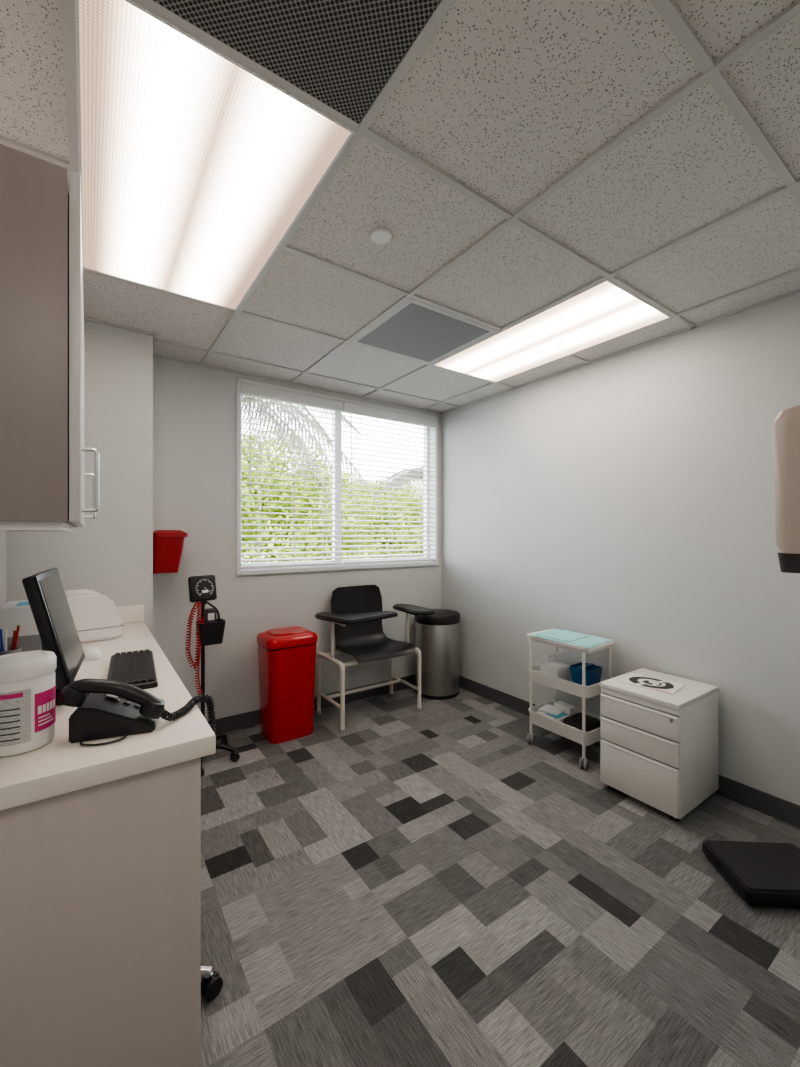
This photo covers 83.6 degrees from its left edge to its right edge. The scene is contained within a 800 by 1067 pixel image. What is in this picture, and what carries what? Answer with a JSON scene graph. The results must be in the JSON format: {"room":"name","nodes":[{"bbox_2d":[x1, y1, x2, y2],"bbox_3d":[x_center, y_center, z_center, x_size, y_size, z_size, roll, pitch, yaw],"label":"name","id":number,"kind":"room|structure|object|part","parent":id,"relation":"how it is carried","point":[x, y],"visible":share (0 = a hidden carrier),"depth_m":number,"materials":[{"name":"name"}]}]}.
{"room":"examination room","nodes":[
{"label":"examination room","id":0,"kind":"room"},
{"bbox_2d":[0,532,5,607],"bbox_3d":[-0.868,0.070,0.553,0.150,2.540,4.400,0,0,-35],"label":"wall","id":1,"kind":"structure","parent":0,"point":[2,534],"depth_m":2.04,"materials":[{"name":"paint"}]},
{"bbox_2d":[0,144,98,531],"bbox_3d":[-1.100,-0.384,1.317,0.341,0.753,1.100,0,0,-35],"label":"upper cabinet","id":2,"kind":"object","parent":1,"relation":"attached to","point":[42,448],"visible":1,"depth_m":0.91,"materials":[{"name":"beige laminate"}]},
{"bbox_3d":[-0.840,-0.393,1.164,0.020,0.735,0.546,0,0,-35],"label":"door","id":3,"kind":"part","parent":2,"relation":"part of","materials":[{"name":"laminate"}]},
{"bbox_3d":[-1.155,-0.393,1.615,0.020,0.735,0.546,0,0,-35],"label":"door","id":4,"kind":"part","parent":2,"relation":"part of","materials":[{"name":"laminate"}]},
{"bbox_3d":[-1.055,-0.128,1.520,0.035,0.154,0.010,0,0,-35],"label":"handle","id":5,"kind":"part","parent":2,"relation":"part of","materials":[{"name":"silver metal"}]},
{"bbox_3d":[-0.740,-0.128,1.069,0.035,0.154,0.010,0,0,-35],"label":"handle","id":6,"kind":"part","parent":2,"relation":"part of","materials":[{"name":"silver metal"}]},
{"bbox_2d":[6,320,152,634],"bbox_3d":[-1.718,0.120,2.441,0.615,2.440,0.330,0,0,-35],"label":"wall","id":7,"kind":"structure","parent":0,"point":[111,556],"depth_m":2.37,"materials":[{"name":"paint"}]},
{"bbox_2d":[117,605,143,623],"bbox_3d":[-1.636,0.435,2.284,0.569,0.090,0.019,0,0,-35],"label":"backsplash","id":8,"kind":"structure","parent":7,"relation":"attached to","point":[134,613],"depth_m":2.41,"materials":[{"name":"laminate"}]},
{"bbox_2d":[153,530,187,573],"bbox_3d":[-1.379,0.105,2.660,0.190,0.250,0.185,0,0,-35],"label":"sharps container","id":9,"kind":"object","parent":7,"relation":"attached to","point":[167,544],"visible":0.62,"depth_m":2.59,"materials":[{"name":"red plastic"}]},
{"bbox_3d":[-1.375,0.000,2.662,0.180,0.040,0.185,0,0,-35],"label":"lid","id":10,"kind":"part","parent":9,"relation":"part of","materials":[{"name":"red plastic"}]},
{"bbox_2d":[153,356,440,720],"bbox_3d":[-0.886,0.070,3.314,3.280,2.540,0.150,0,0,-35],"label":"wall","id":11,"kind":"structure","parent":0,"point":[194,406],"depth_m":3.00,"materials":[{"name":"paint"}]},
{"bbox_2d":[241,383,342,568],"bbox_3d":[-0.786,-0.394,3.314,0.786,1.284,0.078,0,0,-35],"label":"window blind","id":12,"kind":"object","parent":11,"relation":"attached to","point":[250,390],"visible":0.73,"depth_m":3.28,"materials":[{"name":"white plastic"}]},
{"bbox_3d":[-0.793,0.237,3.324,0.778,0.022,0.050,0,0,-35],"label":"rail","id":13,"kind":"part","parent":12,"relation":"part of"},
{"bbox_2d":[207,675,414,734],"bbox_3d":[-0.588,1.290,3.425,2.365,0.100,0.008,0,0,-35],"label":"baseboard","id":14,"kind":"structure","parent":11,"relation":"attached to","point":[239,721],"depth_m":3.41,"materials":[{"name":"rubber"}]},
{"bbox_2d":[236,378,437,571],"bbox_3d":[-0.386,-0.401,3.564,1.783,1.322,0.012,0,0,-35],"label":"window frame","id":15,"kind":"structure","parent":11,"relation":"attached to","point":[239,381],"depth_m":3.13,"materials":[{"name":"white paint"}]},
{"bbox_2d":[237,561,438,574],"bbox_3d":[-0.426,0.270,3.622,1.779,0.028,0.172,0,0,-35],"label":"sill","id":16,"kind":"structure","parent":11,"relation":"attached to","point":[380,565],"depth_m":3.47,"materials":[{"name":"white paint"}]},
{"bbox_2d":[340,402,435,564],"bbox_3d":[-0.074,-0.394,3.811,0.933,1.284,0.078,0,0,-35],"label":"window blind","id":17,"kind":"object","parent":11,"relation":"attached to","point":[350,408],"visible":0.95,"depth_m":3.77,"materials":[{"name":"white plastic"}]},
{"bbox_3d":[-0.081,0.237,3.821,0.925,0.022,0.050,0,0,-35],"label":"rail","id":18,"kind":"part","parent":17,"relation":"part of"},
{"bbox_2d":[430,427,434,561],"bbox_3d":[-0.432,-0.397,3.631,1.753,1.305,0.150,0,0,-35],"label":"liner","id":19,"kind":"object","parent":11,"relation":"attached to","point":[432,433],"visible":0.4,"depth_m":4.10,"materials":[{"name":"white plastic"}]},
{"bbox_2d":[0,0,799,411],"bbox_3d":[0.373,-1.164,1.510,3.280,0.112,4.550,0,0,-35],"label":"ceiling","id":20,"kind":"structure","parent":0,"point":[505,98],"depth_m":1.41,"materials":[{"name":"tile"}]},
{"bbox_2d":[75,0,354,310],"bbox_3d":[-0.720,-1.102,1.534,0.621,0.010,1.196,0,0,-35],"label":"frame","id":21,"kind":"object","parent":20,"relation":"attached to","point":[131,2],"visible":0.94,"depth_m":1.17,"materials":[{"name":"white metal"}]},
{"bbox_2d":[79,0,350,308],"bbox_3d":[-0.720,-1.101,1.534,0.607,0.001,1.182,0,0,-35],"label":"lens","id":22,"kind":"object","parent":21,"relation":"attached to","point":[195,167],"visible":1,"depth_m":1.30,"materials":[{"name":"white plastic"}]},
{"bbox_2d":[153,0,440,123],"bbox_3d":[-0.196,-1.103,0.784,0.621,0.006,0.586,0,0,-35],"label":"ceiling vent","id":23,"kind":"object","parent":20,"relation":"in","point":[342,54],"visible":1,"depth_m":0.99,"materials":[{"name":"grey metal"}]},
{"bbox_2d":[370,228,391,243],"bbox_3d":[-0.071,-1.101,1.655,0.080,0.014,0.080,0,0,-35],"label":"sprinkler cover","id":24,"kind":"object","parent":20,"relation":"attached to","point":[378,235],"visible":1,"depth_m":1.65,"materials":[{"name":"white plastic"}]},
{"bbox_2d":[0,0,799,413],"bbox_3d":[0.457,-1.103,1.390,2.980,0.010,4.542,0,0,-35],"label":"grid","id":25,"kind":"object","parent":20,"relation":"attached to","point":[711,71],"depth_m":1.36,"materials":[{"name":"white metal"}]},
{"bbox_2d":[351,298,497,363],"bbox_3d":[0.121,-1.101,2.492,0.586,0.011,0.586,0,0,-35],"label":"ceiling vent","id":26,"kind":"object","parent":20,"relation":"in","point":[416,330],"visible":1,"depth_m":2.44,"materials":[{"name":"metal"}]},
{"bbox_2d":[434,280,670,382],"bbox_3d":[0.795,-1.102,2.591,0.586,0.010,1.196,0,0,-35],"label":"frame","id":27,"kind":"object","parent":20,"relation":"attached to","point":[614,284],"visible":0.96,"depth_m":2.43,"materials":[{"name":"white metal"}]},
{"bbox_2d":[435,281,667,381],"bbox_3d":[0.796,-1.101,2.591,0.572,0.001,1.182,0,0,-35],"label":"lens","id":28,"kind":"object","parent":27,"relation":"attached to","point":[601,313],"visible":1,"depth_m":2.46,"materials":[{"name":"white plastic"}]},
{"bbox_2d":[201,687,799,1066],"bbox_3d":[0.373,1.340,1.510,3.080,0.001,4.350,0,0,-35],"label":"floor","id":29,"kind":"structure","parent":0,"point":[437,885],"depth_m":1.58,"materials":[{"name":"carpet"}]},
{"bbox_2d":[0,605,215,1066],"bbox_3d":[-1.157,0.865,1.598,0.569,0.950,1.694,0,0,-35],"label":"desk","id":30,"kind":"object","parent":29,"relation":"on","point":[100,846],"visible":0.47,"depth_m":0.97,"materials":[{"name":"laminate"}]},
{"bbox_2d":[0,625,20,655],"bbox_3d":[-1.323,0.392,1.503,0.076,0.174,0.076,0,0,-35],"label":"pen cup","id":31,"kind":"object","parent":30,"relation":"on","point":[14,648],"visible":0.35,"depth_m":1.51,"materials":[{"name":"grey plastic"}]},
{"bbox_2d":[0,600,40,651],"bbox_3d":[-1.491,0.378,1.788,0.140,0.202,0.222,0,0,-35],"label":"glove box","id":32,"kind":"object","parent":30,"relation":"on","point":[13,613],"visible":0.41,"depth_m":1.70,"materials":[{"name":"white cardboard"}]},
{"bbox_2d":[7,634,40,651],"bbox_3d":[-1.428,0.419,1.698,0.100,0.060,0.002,0,0,-35],"label":"print","id":33,"kind":"object","parent":32,"relation":"attached to","point":[27,642],"depth_m":1.70,"materials":[{"name":"grey paper"}]},
{"bbox_2d":[0,651,56,756],"bbox_3d":[-0.862,0.379,1.014,0.132,0.200,0.132,0,0,-35],"label":"wipes canister","id":34,"kind":"object","parent":30,"relation":"on","point":[27,679],"visible":1,"depth_m":0.98,"materials":[{"name":"white plastic"}]},
{"bbox_2d":[0,688,30,746],"bbox_3d":[-0.847,0.397,0.959,0.085,0.115,0.016,0,0,-16],"label":"print","id":35,"kind":"object","parent":34,"relation":"on","point":[15,703],"depth_m":0.96},
{"bbox_3d":[-0.862,0.299,1.014,0.132,0.040,0.132,0,0,-35],"label":"lid","id":36,"kind":"part","parent":34,"relation":"part of","materials":[{"name":"white plastic"}]},
{"bbox_2d":[22,568,89,705],"bbox_3d":[-1.004,0.294,1.327,0.160,0.368,0.330,0,0,-30],"label":"computer monitor","id":37,"kind":"object","parent":30,"relation":"on","point":[44,590],"visible":0.62,"depth_m":1.22,"materials":[{"name":"black plastic"}]},
{"bbox_3d":[-1.000,0.258,1.329,0.068,0.267,0.302,0,0,-30],"label":"screen panel","id":38,"kind":"part","parent":37,"relation":"part of","materials":[{"name":"grey glass"}]},
{"bbox_2d":[83,647,100,660],"bbox_3d":[-1.193,0.461,1.728,0.062,0.036,0.108,0,0,-35],"label":"computer mouse","id":39,"kind":"object","parent":30,"relation":"on","point":[91,653],"visible":0.89,"depth_m":1.70,"materials":[{"name":"white plastic"}]},
{"bbox_2d":[65,589,122,642],"bbox_3d":[-1.429,0.371,2.051,0.227,0.215,0.224,0,0,-45],"label":"printer","id":40,"kind":"object","parent":30,"relation":"on","point":[96,617],"visible":0.85,"depth_m":1.98,"materials":[{"name":"white plastic"}]},
{"bbox_3d":[-0.708,0.932,0.930,0.541,0.815,0.025,0,0,-35],"label":"panel","id":41,"kind":"part","parent":30,"relation":"part of","materials":[{"name":"beige laminate"}]},
{"bbox_2d":[0,621,215,810],"bbox_3d":[-1.157,0.502,1.598,0.569,0.045,1.694,0,0,-35],"label":"countertop","id":42,"kind":"structure","parent":30,"relation":"on","point":[60,766],"depth_m":1.01,"materials":[{"name":"laminate"}]},
{"bbox_2d":[107,649,157,688],"bbox_3d":[-0.927,0.467,1.548,0.140,0.024,0.440,0,0,-31],"label":"keyboard","id":43,"kind":"object","parent":30,"relation":"on","point":[135,668],"visible":0.95,"depth_m":1.51,"materials":[{"name":"black plastic"}]},
{"bbox_2d":[58,678,215,745],"bbox_3d":[-0.654,0.481,1.144,0.334,0.276,0.242,0,0,-21],"label":"desk telephone","id":44,"kind":"object","parent":30,"relation":"on","point":[112,708],"visible":0.93,"depth_m":1.06,"materials":[{"name":"black plastic"}]},
{"bbox_3d":[-0.678,0.469,1.026,0.096,0.018,0.038,0,0,-21],"label":"line cord","id":45,"kind":"part","parent":44,"relation":"part of","materials":[{"name":"black plastic"}]},
{"bbox_3d":[-0.572,0.528,1.207,0.040,0.181,0.217,0,0,16],"label":"coiled cord","id":46,"kind":"part","parent":44,"relation":"part of","materials":[{"name":"black plastic"}]},
{"bbox_2d":[201,965,222,1001],"bbox_3d":[-0.818,1.080,1.238,0.573,0.520,0.569,0,0,-35],"label":"stool","id":47,"kind":"object","parent":29,"relation":"on","point":[211,983],"visible":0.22,"depth_m":1.28,"materials":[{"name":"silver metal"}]},
{"bbox_3d":[-0.673,1.251,1.279,0.256,0.068,0.028,0,0,-8],"label":"leg","id":48,"kind":"part","parent":47,"relation":"part of","materials":[{"name":"silver metal"}]},
{"bbox_2d":[203,971,218,989],"bbox_3d":[-0.548,1.299,1.296,0.042,0.032,0.012,0,0,-35],"label":"hood","id":49,"kind":"object","parent":47,"relation":"attached to","point":[212,979],"depth_m":1.29,"materials":[{"name":"black plastic"}]},
{"bbox_2d":[185,575,239,776],"bbox_3d":[-1.181,0.793,2.627,0.403,1.095,0.423,0,0,-35],"label":"stand","id":50,"kind":"object","parent":29,"relation":"on","point":[202,589],"visible":0.83,"depth_m":2.58,"materials":[{"name":"black plastic"}]},
{"bbox_2d":[196,618,225,645],"bbox_3d":[-1.102,0.575,2.602,0.150,0.130,0.110,0,0,-35],"label":"basket","id":51,"kind":"object","parent":50,"relation":"on","point":[210,631],"depth_m":2.56,"materials":[{"name":"black plastic"}]},
{"bbox_3d":[-1.131,1.267,2.740,0.028,0.051,0.174,0,0,18],"label":"leg","id":52,"kind":"part","parent":50,"relation":"part of","materials":[{"name":"black plastic"}]},
{"bbox_3d":[-1.057,1.267,2.638,0.174,0.051,0.028,0,0,0],"label":"leg","id":53,"kind":"part","parent":50,"relation":"part of","materials":[{"name":"black plastic"}]},
{"bbox_2d":[257,626,317,743],"bbox_3d":[-0.760,0.996,3.012,0.350,0.689,0.300,0,0,-35],"label":"waste bin","id":54,"kind":"object","parent":29,"relation":"on","point":[287,655],"visible":1,"depth_m":2.90,"materials":[{"name":"plastic"}]},
{"bbox_3d":[-0.760,0.694,3.012,0.350,0.072,0.300,0,0,-35],"label":"lid","id":55,"kind":"part","parent":54,"relation":"part of","materials":[{"name":"red plastic"}]},
{"bbox_2d":[315,585,434,733],"bbox_3d":[-0.212,0.876,3.304,0.827,0.927,0.561,0,0,-35],"label":"chair","id":56,"kind":"object","parent":29,"relation":"on","point":[356,615],"visible":1,"depth_m":3.38,"materials":[{"name":"black plastic"}]},
{"bbox_3d":[-0.495,1.105,3.166,0.030,0.470,0.411,0,0,-35],"label":"frame","id":57,"kind":"part","parent":56,"relation":"part of","materials":[{"name":"beige metal"}]},
{"bbox_3d":[-0.321,0.900,3.483,0.650,0.027,0.028,0,0,-35],"label":"rail","id":58,"kind":"part","parent":56,"relation":"part of","materials":[{"name":"beige metal"}]},
{"bbox_3d":[-0.473,0.745,3.133,0.025,0.280,0.026,0,0,-35],"label":"arm post","id":59,"kind":"part","parent":56,"relation":"part of","materials":[{"name":"beige metal"}]},
{"bbox_2d":[315,611,397,624],"bbox_3d":[-0.301,0.583,3.177,0.536,0.030,0.402,0,0,-35],"label":"armrest","id":60,"kind":"object","parent":56,"relation":"on","point":[354,618],"depth_m":3.07,"materials":[{"name":"black plastic"}]},
{"bbox_3d":[-0.263,1.180,3.401,0.650,0.025,0.026,0,0,-35],"label":"cross rail","id":61,"kind":"part","parent":56,"relation":"part of","materials":[{"name":"beige metal"}]},
{"bbox_3d":[-0.137,0.900,3.221,0.650,0.027,0.028,0,0,-35],"label":"rail","id":62,"kind":"part","parent":56,"relation":"part of","materials":[{"name":"beige metal"}]},
{"bbox_3d":[0.038,1.105,3.538,0.030,0.470,0.411,0,0,-35],"label":"frame","id":63,"kind":"part","parent":56,"relation":"part of","materials":[{"name":"beige metal"}]},
{"bbox_3d":[0.060,0.745,3.505,0.025,0.280,0.026,0,0,-35],"label":"arm post","id":64,"kind":"part","parent":56,"relation":"part of","materials":[{"name":"beige metal"}]},
{"bbox_2d":[393,604,434,615],"bbox_3d":[0.091,0.583,3.435,0.179,0.030,0.428,0,0,-35],"label":"armrest","id":65,"kind":"object","parent":56,"relation":"on","point":[407,608],"depth_m":3.36,"materials":[{"name":"black plastic"}]},
{"bbox_2d":[415,609,459,699],"bbox_3d":[0.315,0.998,3.786,0.384,0.684,0.384,0,0,-35],"label":"steel trash can","id":66,"kind":"object","parent":29,"relation":"on","point":[437,634],"visible":0.83,"depth_m":3.62,"materials":[{"name":"silver metal"}]},
{"bbox_3d":[0.315,0.698,3.786,0.384,0.084,0.384,0,0,-35],"label":"lid","id":67,"kind":"part","parent":66,"relation":"part of","materials":[{"name":"black plastic"}]},
{"bbox_2d":[527,629,614,769],"bbox_3d":[1.051,0.988,2.776,0.333,0.704,0.440,0,0,-35],"label":"utility cart","id":68,"kind":"object","parent":29,"relation":"on","point":[582,679],"visible":0.84,"depth_m":2.70,"materials":[{"name":"white metal"}]},
{"bbox_3d":[0.836,0.980,2.851,0.017,0.600,0.018,0,0,-35],"label":"post","id":69,"kind":"part","parent":68,"relation":"part of","materials":[{"name":"white metal"}]},
{"bbox_2d":[535,652,575,681],"bbox_3d":[0.994,0.846,2.840,0.205,0.168,0.174,0,0,-35],"label":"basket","id":70,"kind":"object","parent":68,"relation":"on","point":[558,670],"depth_m":2.80,"materials":[{"name":"white plastic"}]},
{"bbox_3d":[1.054,0.980,3.003,0.017,0.600,0.018,0,0,-35],"label":"post","id":71,"kind":"part","parent":68,"relation":"part of","materials":[{"name":"white metal"}]},
{"bbox_2d":[528,700,600,745],"bbox_3d":[1.051,1.167,2.776,0.290,0.085,0.430,0,0,-35],"label":"tray","id":72,"kind":"object","parent":68,"relation":"on","point":[561,720],"depth_m":2.72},
{"bbox_2d":[530,638,610,653],"bbox_3d":[1.051,0.670,2.776,0.290,0.030,0.430,0,0,-35],"label":"tray","id":73,"kind":"object","parent":68,"relation":"on","point":[582,645],"depth_m":2.65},
{"bbox_2d":[528,661,612,697],"bbox_3d":[1.051,0.902,2.776,0.290,0.075,0.430,0,0,-35],"label":"tray","id":74,"kind":"object","parent":68,"relation":"on","point":[566,681],"depth_m":2.69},
{"bbox_3d":[1.048,0.980,2.548,0.017,0.600,0.018,0,0,-35],"label":"post","id":75,"kind":"part","parent":68,"relation":"part of","materials":[{"name":"white metal"}]},
{"bbox_3d":[1.125,0.820,2.705,0.152,0.040,0.020,0,0,-35],"label":"blue bin handle","id":76,"kind":"part","parent":68,"relation":"part of","materials":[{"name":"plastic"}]},
{"bbox_3d":[1.266,0.980,2.700,0.017,0.600,0.018,0,0,-35],"label":"post","id":77,"kind":"part","parent":68,"relation":"part of","materials":[{"name":"white metal"}]},
{"bbox_2d":[600,668,718,820],"bbox_3d":[1.334,1.060,2.312,0.446,0.560,0.387,0,0,-35],"label":"file cabinet","id":78,"kind":"object","parent":29,"relation":"on","point":[659,749],"visible":1,"depth_m":2.17,"materials":[{"name":"white metal"}]},
{"bbox_3d":[1.162,0.894,2.192,0.014,0.111,0.377,0,0,-35],"label":"drawer","id":79,"kind":"part","parent":78,"relation":"part of","materials":[{"name":"white metal"}]},
{"bbox_3d":[1.162,1.014,2.192,0.014,0.111,0.377,0,0,-35],"label":"drawer","id":80,"kind":"part","parent":78,"relation":"part of","materials":[{"name":"white metal"}]},
{"bbox_3d":[1.162,1.190,2.192,0.014,0.221,0.377,0,0,-35],"label":"drawer","id":81,"kind":"part","parent":78,"relation":"part of","materials":[{"name":"white metal"}]},
{"bbox_2d":[617,673,684,694],"bbox_3d":[1.305,0.777,2.325,0.200,0.004,0.260,0,0,-43],"label":"paper chart","id":82,"kind":"object","parent":78,"relation":"on","point":[656,684],"visible":1,"depth_m":2.31,"materials":[{"name":"white paper"}]},
{"bbox_2d":[629,677,673,688],"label":"print","id":83,"kind":"object","parent":82,"relation":"on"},
{"bbox_2d":[702,840,799,907],"bbox_3d":[1.430,1.305,1.717,0.370,0.070,0.275,0,0,3],"label":"scale","id":84,"kind":"object","parent":29,"relation":"on","point":[765,874],"visible":1,"depth_m":1.70,"materials":[{"name":"black plastic"}]},
{"bbox_2d":[441,292,799,804],"bbox_3d":[1.342,0.070,2.857,0.150,2.540,3.150,0,0,-35],"label":"wall","id":85,"kind":"structure","parent":0,"point":[626,498],"depth_m":2.60,"materials":[{"name":"paint"}]},
{"bbox_2d":[459,675,799,827],"bbox_3d":[1.237,1.290,2.870,0.008,0.100,2.992,0,0,-35],"label":"baseboard","id":86,"kind":"structure","parent":85,"relation":"attached to","point":[778,808],"depth_m":2.22,"materials":[{"name":"rubber"}]},
{"bbox_3d":[1.274,0.070,0.218,2.980,2.540,1.400,0,0,-35],"label":"wall","id":87,"kind":"structure","parent":0,"visible":0},
{"bbox_2d":[772,405,799,572],"bbox_3d":[0.752,-0.079,0.789,0.130,0.297,0.130,0,0,-35],"label":"soap dispenser","id":88,"kind":"object","parent":87,"relation":"attached to","point":[786,426],"visible":1,"depth_m":0.78,"materials":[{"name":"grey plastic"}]},
{"label":"outside","id":89,"kind":"structure","parent":0,"visible":0},
{"bbox_3d":[-12.444,5.040,30.946,75.000,0.200,55.000,0,0,-35],"label":"ground","id":90,"kind":"structure","parent":89,"visible":0},
{"bbox_2d":[242,469,331,562],"bbox_3d":[-6.797,0.621,21.907,9.309,8.661,5.714,0,0,-35],"label":"leafy tree","id":91,"kind":"object","parent":90,"relation":"on","point":[254,469],"visible":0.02,"depth_m":21.61,"materials":[{"name":"green plant"}]},
{"bbox_2d":[242,425,381,562],"bbox_3d":[-3.848,1.004,11.818,7.609,7.894,4.441,0,0,-35],"label":"leafy tree","id":92,"kind":"object","parent":90,"relation":"on","point":[253,462],"visible":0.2,"depth_m":11.59,"materials":[{"name":"green plant"}]},
{"bbox_2d":[242,395,381,507],"bbox_3d":[-2.378,1.287,5.580,4.616,7.313,4.264,0,0,-35],"label":"palm tree","id":93,"kind":"object","parent":90,"relation":"on","point":[266,405],"visible":0.15,"depth_m":6.39,"materials":[{"name":"green plant"}]},
{"bbox_2d":[289,474,423,558],"bbox_3d":[-0.698,1.278,18.799,8.571,7.346,5.380,0,0,-35],"label":"leafy tree","id":94,"kind":"object","parent":90,"relation":"on","point":[368,483],"visible":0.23,"depth_m":18.08,"materials":[{"name":"green plant"}]},
{"bbox_2d":[354,475,423,549],"bbox_3d":[-0.238,0.766,25.845,8.744,8.370,6.456,0,0,-35],"label":"leafy tree","id":95,"kind":"object","parent":90,"relation":"on","point":[408,486],"visible":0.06,"depth_m":26.00,"materials":[{"name":"green plant"}]},
{"bbox_2d":[374,464,423,498],"bbox_3d":[0.920,1.442,13.199,3.439,7.002,3.149,0,0,-35],"label":"palm tree","id":96,"kind":"object","parent":90,"relation":"on","point":[416,468],"visible":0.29,"depth_m":12.83,"materials":[{"name":"green plant"}]}
]}

